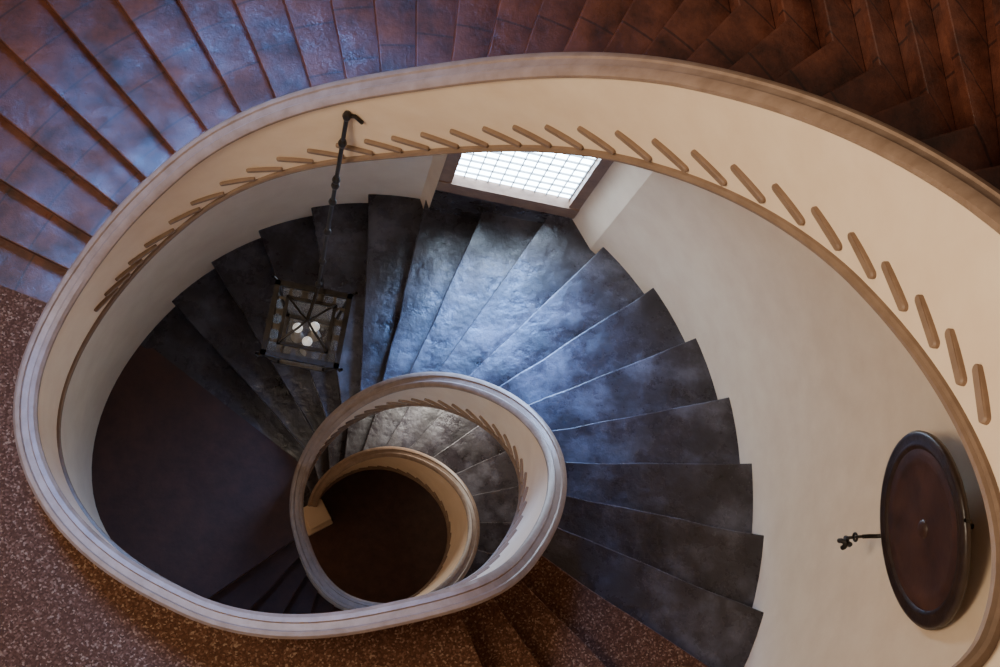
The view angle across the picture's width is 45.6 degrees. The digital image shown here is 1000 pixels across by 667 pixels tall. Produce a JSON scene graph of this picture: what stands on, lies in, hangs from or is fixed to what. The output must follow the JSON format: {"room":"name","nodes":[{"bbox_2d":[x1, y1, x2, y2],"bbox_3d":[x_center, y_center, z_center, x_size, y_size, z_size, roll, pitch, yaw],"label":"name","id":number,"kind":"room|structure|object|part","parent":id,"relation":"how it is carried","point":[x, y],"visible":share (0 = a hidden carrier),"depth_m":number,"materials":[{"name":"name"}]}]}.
{"room":"spiral staircase","nodes":[
{"label":"spiral staircase","id":0,"kind":"room"},
{"bbox_2d":[61,155,433,538],"bbox_3d":[-2.079,0.705,8.941,2.233,9.290,4.160,11,75,-7],"label":"wall","id":1,"kind":"structure","parent":0,"point":[235,222],"depth_m":8.80,"materials":[{"name":"beige paint"}]},
{"bbox_2d":[212,469,446,602],"bbox_3d":[-1.924,2.306,13.432,9.394,0.001,9.394,2,76,-10],"label":"floor","id":2,"kind":"structure","parent":0,"point":[386,539],"depth_m":13.54,"materials":[{"name":"brown stone"}]},
{"bbox_2d":[0,0,999,666],"bbox_3d":[-1.151,0.450,7.402,8.788,12.982,7.811,-39,86,-16],"label":"spiral staircase","id":3,"kind":"structure","parent":2,"relation":"on","point":[578,455],"depth_m":5.61,"materials":[{"name":"beige paint"}]},
{"bbox_2d":[255,110,363,372],"bbox_3d":[-0.938,-0.324,5.966,0.494,2.542,0.648,11,75,-7],"label":"hanging lantern","id":4,"kind":"object","parent":3,"relation":"hanging from","point":[324,365],"visible":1,"depth_m":6.71,"materials":[{"name":"black metal"}]},
{"bbox_3d":[-1.329,0.136,6.882,0.113,0.440,0.026,-34,84,-16],"label":"corner post","id":5,"kind":"part","parent":4,"relation":"part of","materials":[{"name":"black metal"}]},
{"bbox_3d":[-1.258,-0.083,6.710,0.072,0.001,0.269,11,75,-7],"label":"lid panel","id":6,"kind":"part","parent":4,"relation":"part of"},
{"bbox_3d":[-1.275,-0.198,6.973,0.026,0.440,0.113,-34,84,-16],"label":"corner post","id":7,"kind":"part","parent":4,"relation":"part of","materials":[{"name":"black metal"}]},
{"bbox_2d":[291,331,303,342],"bbox_3d":[-1.199,0.001,7.041,0.080,0.197,0.080,11,75,-7],"label":"candle","id":8,"kind":"object","parent":4,"relation":"on","point":[295,337],"depth_m":7.10,"materials":[{"name":"white wax"}]},
{"bbox_3d":[-1.175,-0.032,6.903,0.060,0.090,0.060,11,75,-7],"label":"bulb","id":9,"kind":"part","parent":4,"relation":"part of","materials":[{"name":"white glass"}]},
{"bbox_3d":[-1.119,0.112,6.688,0.269,0.001,0.072,11,75,-7],"label":"lid panel","id":10,"kind":"part","parent":4,"relation":"part of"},
{"bbox_2d":[300,345,311,355],"bbox_3d":[-1.143,0.080,7.032,0.080,0.197,0.080,11,75,-7],"label":"candle","id":11,"kind":"object","parent":4,"relation":"on","point":[303,352],"depth_m":7.08,"materials":[{"name":"white wax"}]},
{"bbox_3d":[-1.118,0.047,6.894,0.060,0.090,0.060,11,75,-7],"label":"bulb","id":12,"kind":"part","parent":4,"relation":"part of","materials":[{"name":"white glass"}]},
{"bbox_3d":[-1.048,-0.166,6.653,0.020,0.019,0.194,18,74,-6],"label":"stem","id":13,"kind":"part","parent":4,"relation":"part of","materials":[{"name":"black metal"}]},
{"bbox_3d":[-1.066,-0.213,6.777,0.269,0.001,0.072,11,75,-7],"label":"lid panel","id":14,"kind":"part","parent":4,"relation":"part of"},
{"bbox_2d":[307,330,320,341],"bbox_3d":[-1.103,-0.005,7.059,0.080,0.197,0.080,11,75,-7],"label":"candle","id":15,"kind":"object","parent":4,"relation":"on","point":[310,334],"depth_m":7.11,"materials":[{"name":"white wax"}]},
{"bbox_3d":[-1.079,-0.038,6.922,0.060,0.090,0.060,11,75,-7],"label":"bulb","id":16,"kind":"part","parent":4,"relation":"part of","materials":[{"name":"white glass"}]},
{"bbox_3d":[-0.825,-0.573,5.777,0.020,1.947,0.218,20,74,-5],"label":"rod","id":17,"kind":"part","parent":4,"relation":"part of","materials":[{"name":"black metal"}]},
{"bbox_3d":[-0.926,-0.018,6.754,0.072,0.001,0.269,11,75,-7],"label":"lid panel","id":18,"kind":"part","parent":4,"relation":"part of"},
{"bbox_3d":[-0.934,-0.131,7.017,0.113,0.440,0.026,-34,84,-16],"label":"corner post","id":19,"kind":"part","parent":4,"relation":"part of","materials":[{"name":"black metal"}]},
{"bbox_2d":[590,172,991,666],"bbox_3d":[0.655,1.423,7.784,1.900,12.109,4.198,29,73,-2],"label":"wall","id":20,"kind":"structure","parent":0,"point":[821,391],"depth_m":6.51,"materials":[{"name":"beige paint"}]},
{"bbox_2d":[837,430,973,629],"bbox_3d":[1.848,0.864,5.127,0.350,1.037,0.819,13,75,-7],"label":"wall plaque","id":21,"kind":"object","parent":20,"relation":"attached to","point":[925,534],"visible":1,"depth_m":5.02,"materials":[{"name":"brown wood"}]},
{"bbox_3d":[1.711,0.932,5.466,0.092,0.046,0.020,0,76,-5],"label":"pull chain","id":22,"kind":"part","parent":21,"relation":"part of","materials":[{"name":"black metal"}]},
{"bbox_3d":[1.790,0.830,5.050,0.014,0.686,0.686,0,76,-5],"label":"dished panel","id":23,"kind":"part","parent":21,"relation":"part of","materials":[{"name":"brown wood"}]},
{"bbox_3d":[-0.399,-0.258,11.536,1.275,5.351,0.649,2,76,-10],"label":"wall","id":24,"kind":"structure","parent":0,"visible":0},
{"bbox_2d":[429,186,572,223],"bbox_3d":[-0.039,-0.862,9.072,1.022,1.040,0.060,11,75,-7],"label":"apron","id":25,"kind":"object","parent":24,"relation":"attached to","point":[444,202],"visible":0.21,"depth_m":8.77,"materials":[{"name":"stone"}]},
{"bbox_2d":[455,152,592,197],"bbox_3d":[0.185,-1.191,7.860,0.922,1.390,0.005,11,75,-7],"label":"pane","id":26,"kind":"object","parent":24,"relation":"attached to","point":[489,154],"visible":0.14,"depth_m":8.13,"materials":[{"name":"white glass"}]},
{"bbox_2d":[464,153,473,177],"bbox_3d":[-0.149,-1.246,7.814,0.007,1.370,0.015,11,75,-7],"label":"came","id":27,"kind":"object","parent":26,"relation":"attached to","point":[473,153],"visible":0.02,"depth_m":8.16,"materials":[{"name":"grey metal"}]},
{"bbox_2d":[475,152,487,179],"bbox_3d":[-0.066,-1.230,7.824,0.007,1.370,0.015,11,75,-7],"label":"came","id":28,"kind":"object","parent":26,"relation":"attached to","point":[487,152],"visible":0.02,"depth_m":8.14,"materials":[{"name":"grey metal"}]},
{"bbox_2d":[487,152,501,182],"bbox_3d":[0.017,-1.214,7.835,0.007,1.370,0.015,11,75,-7],"label":"came","id":29,"kind":"object","parent":26,"relation":"attached to","point":[500,152],"visible":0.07,"depth_m":8.13,"materials":[{"name":"grey metal"}]},
{"bbox_2d":[499,152,515,184],"bbox_3d":[0.100,-1.198,7.846,0.007,1.370,0.015,11,75,-7],"label":"came","id":30,"kind":"object","parent":26,"relation":"attached to","point":[514,152],"visible":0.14,"depth_m":8.14,"materials":[{"name":"grey metal"}]},
{"bbox_2d":[456,169,571,195],"bbox_3d":[0.095,-1.061,8.350,0.902,0.007,0.015,11,75,-7],"label":"came","id":31,"kind":"object","parent":26,"relation":"attached to","point":[457,170],"visible":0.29,"depth_m":8.35,"materials":[{"name":"grey metal"}]},
{"bbox_2d":[458,163,575,190],"bbox_3d":[0.114,-1.087,8.245,0.902,0.007,0.015,11,75,-7],"label":"came","id":32,"kind":"object","parent":26,"relation":"attached to","point":[459,164],"visible":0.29,"depth_m":8.24,"materials":[{"name":"grey metal"}]},
{"bbox_2d":[460,157,578,184],"bbox_3d":[0.132,-1.113,8.139,0.902,0.007,0.015,11,75,-7],"label":"came","id":33,"kind":"object","parent":26,"relation":"attached to","point":[465,159],"visible":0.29,"depth_m":8.14,"materials":[{"name":"grey metal"}]},
{"bbox_2d":[511,152,529,187],"bbox_3d":[0.183,-1.182,7.857,0.007,1.370,0.015,11,75,-7],"label":"came","id":34,"kind":"object","parent":26,"relation":"attached to","point":[528,152],"visible":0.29,"depth_m":8.07,"materials":[{"name":"grey metal"}]},
{"bbox_2d":[463,153,582,178],"bbox_3d":[0.151,-1.138,8.034,0.902,0.007,0.015,11,75,-7],"label":"came","id":35,"kind":"object","parent":26,"relation":"attached to","point":[477,155],"visible":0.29,"depth_m":8.03,"materials":[{"name":"grey metal"}]},
{"bbox_2d":[522,153,542,189],"bbox_3d":[0.266,-1.165,7.868,0.007,1.370,0.015,11,75,-7],"label":"came","id":36,"kind":"object","parent":26,"relation":"attached to","point":[541,153],"visible":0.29,"depth_m":8.10,"materials":[{"name":"grey metal"}]},
{"bbox_2d":[490,152,587,173],"bbox_3d":[0.170,-1.164,7.929,0.902,0.007,0.015,11,75,-7],"label":"came","id":37,"kind":"object","parent":26,"relation":"attached to","point":[504,154],"visible":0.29,"depth_m":7.94,"materials":[{"name":"grey metal"}]},
{"bbox_2d":[534,153,556,192],"bbox_3d":[0.349,-1.149,7.879,0.007,1.370,0.015,11,75,-7],"label":"came","id":38,"kind":"object","parent":26,"relation":"attached to","point":[555,153],"visible":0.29,"depth_m":8.07,"materials":[{"name":"grey metal"}]},
{"bbox_2d":[522,152,590,166],"bbox_3d":[0.189,-1.190,7.824,0.902,0.007,0.015,11,75,-7],"label":"came","id":39,"kind":"object","parent":26,"relation":"attached to","point":[531,153],"visible":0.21,"depth_m":7.85,"materials":[{"name":"grey metal"}]},
{"bbox_2d":[546,155,569,194],"bbox_3d":[0.432,-1.133,7.890,0.007,1.370,0.015,11,75,-7],"label":"came","id":40,"kind":"object","parent":26,"relation":"attached to","point":[568,155],"visible":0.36,"depth_m":8.10,"materials":[{"name":"grey metal"}]},
{"bbox_2d":[557,156,583,197],"bbox_3d":[0.515,-1.117,7.901,0.007,1.370,0.015,11,75,-7],"label":"came","id":41,"kind":"object","parent":26,"relation":"attached to","point":[580,160],"visible":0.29,"depth_m":8.08,"materials":[{"name":"grey metal"}]},
{"bbox_2d":[564,154,594,160],"bbox_3d":[0.208,-1.215,7.718,0.902,0.007,0.015,11,75,-7],"label":"came","id":42,"kind":"object","parent":26,"relation":"attached to","point":[587,158],"visible":0.02,"depth_m":7.76,"materials":[{"name":"grey metal"}]},
{"bbox_2d":[569,158,596,199],"bbox_3d":[0.598,-1.101,7.912,0.007,1.370,0.015,11,75,-7],"label":"came","id":43,"kind":"object","parent":26,"relation":"attached to","point":[593,162],"visible":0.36,"depth_m":8.07,"materials":[{"name":"grey metal"}]},
{"bbox_2d":[420,154,652,248],"bbox_3d":[0.137,-1.000,8.353,1.300,2.540,0.174,21,74,-5],"label":"reveal","id":44,"kind":"object","parent":24,"relation":"attached to","point":[620,182],"visible":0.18,"depth_m":8.11,"materials":[{"name":"beige paint"}]},
{"bbox_2d":[438,153,462,182],"bbox_3d":[-0.275,-1.248,7.796,0.090,1.500,0.080,11,75,-7],"label":"frame","id":45,"kind":"object","parent":44,"relation":"attached to","point":[451,163],"visible":0.21,"depth_m":8.11,"materials":[{"name":"brown wood"}]},
{"bbox_2d":[436,174,578,218],"bbox_3d":[0.060,-0.994,8.510,1.022,0.170,0.090,11,75,-7],"label":"frame","id":46,"kind":"object","parent":44,"relation":"attached to","point":[467,186],"visible":0.71,"depth_m":8.46,"materials":[{"name":"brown wood"}]},
{"bbox_2d":[569,158,613,209],"bbox_3d":[0.637,-1.069,7.917,0.080,1.500,0.080,11,75,-7],"label":"frame","id":47,"kind":"object","parent":44,"relation":"attached to","point":[599,168],"visible":0.5,"depth_m":8.01,"materials":[{"name":"brown wood"}]}
]}

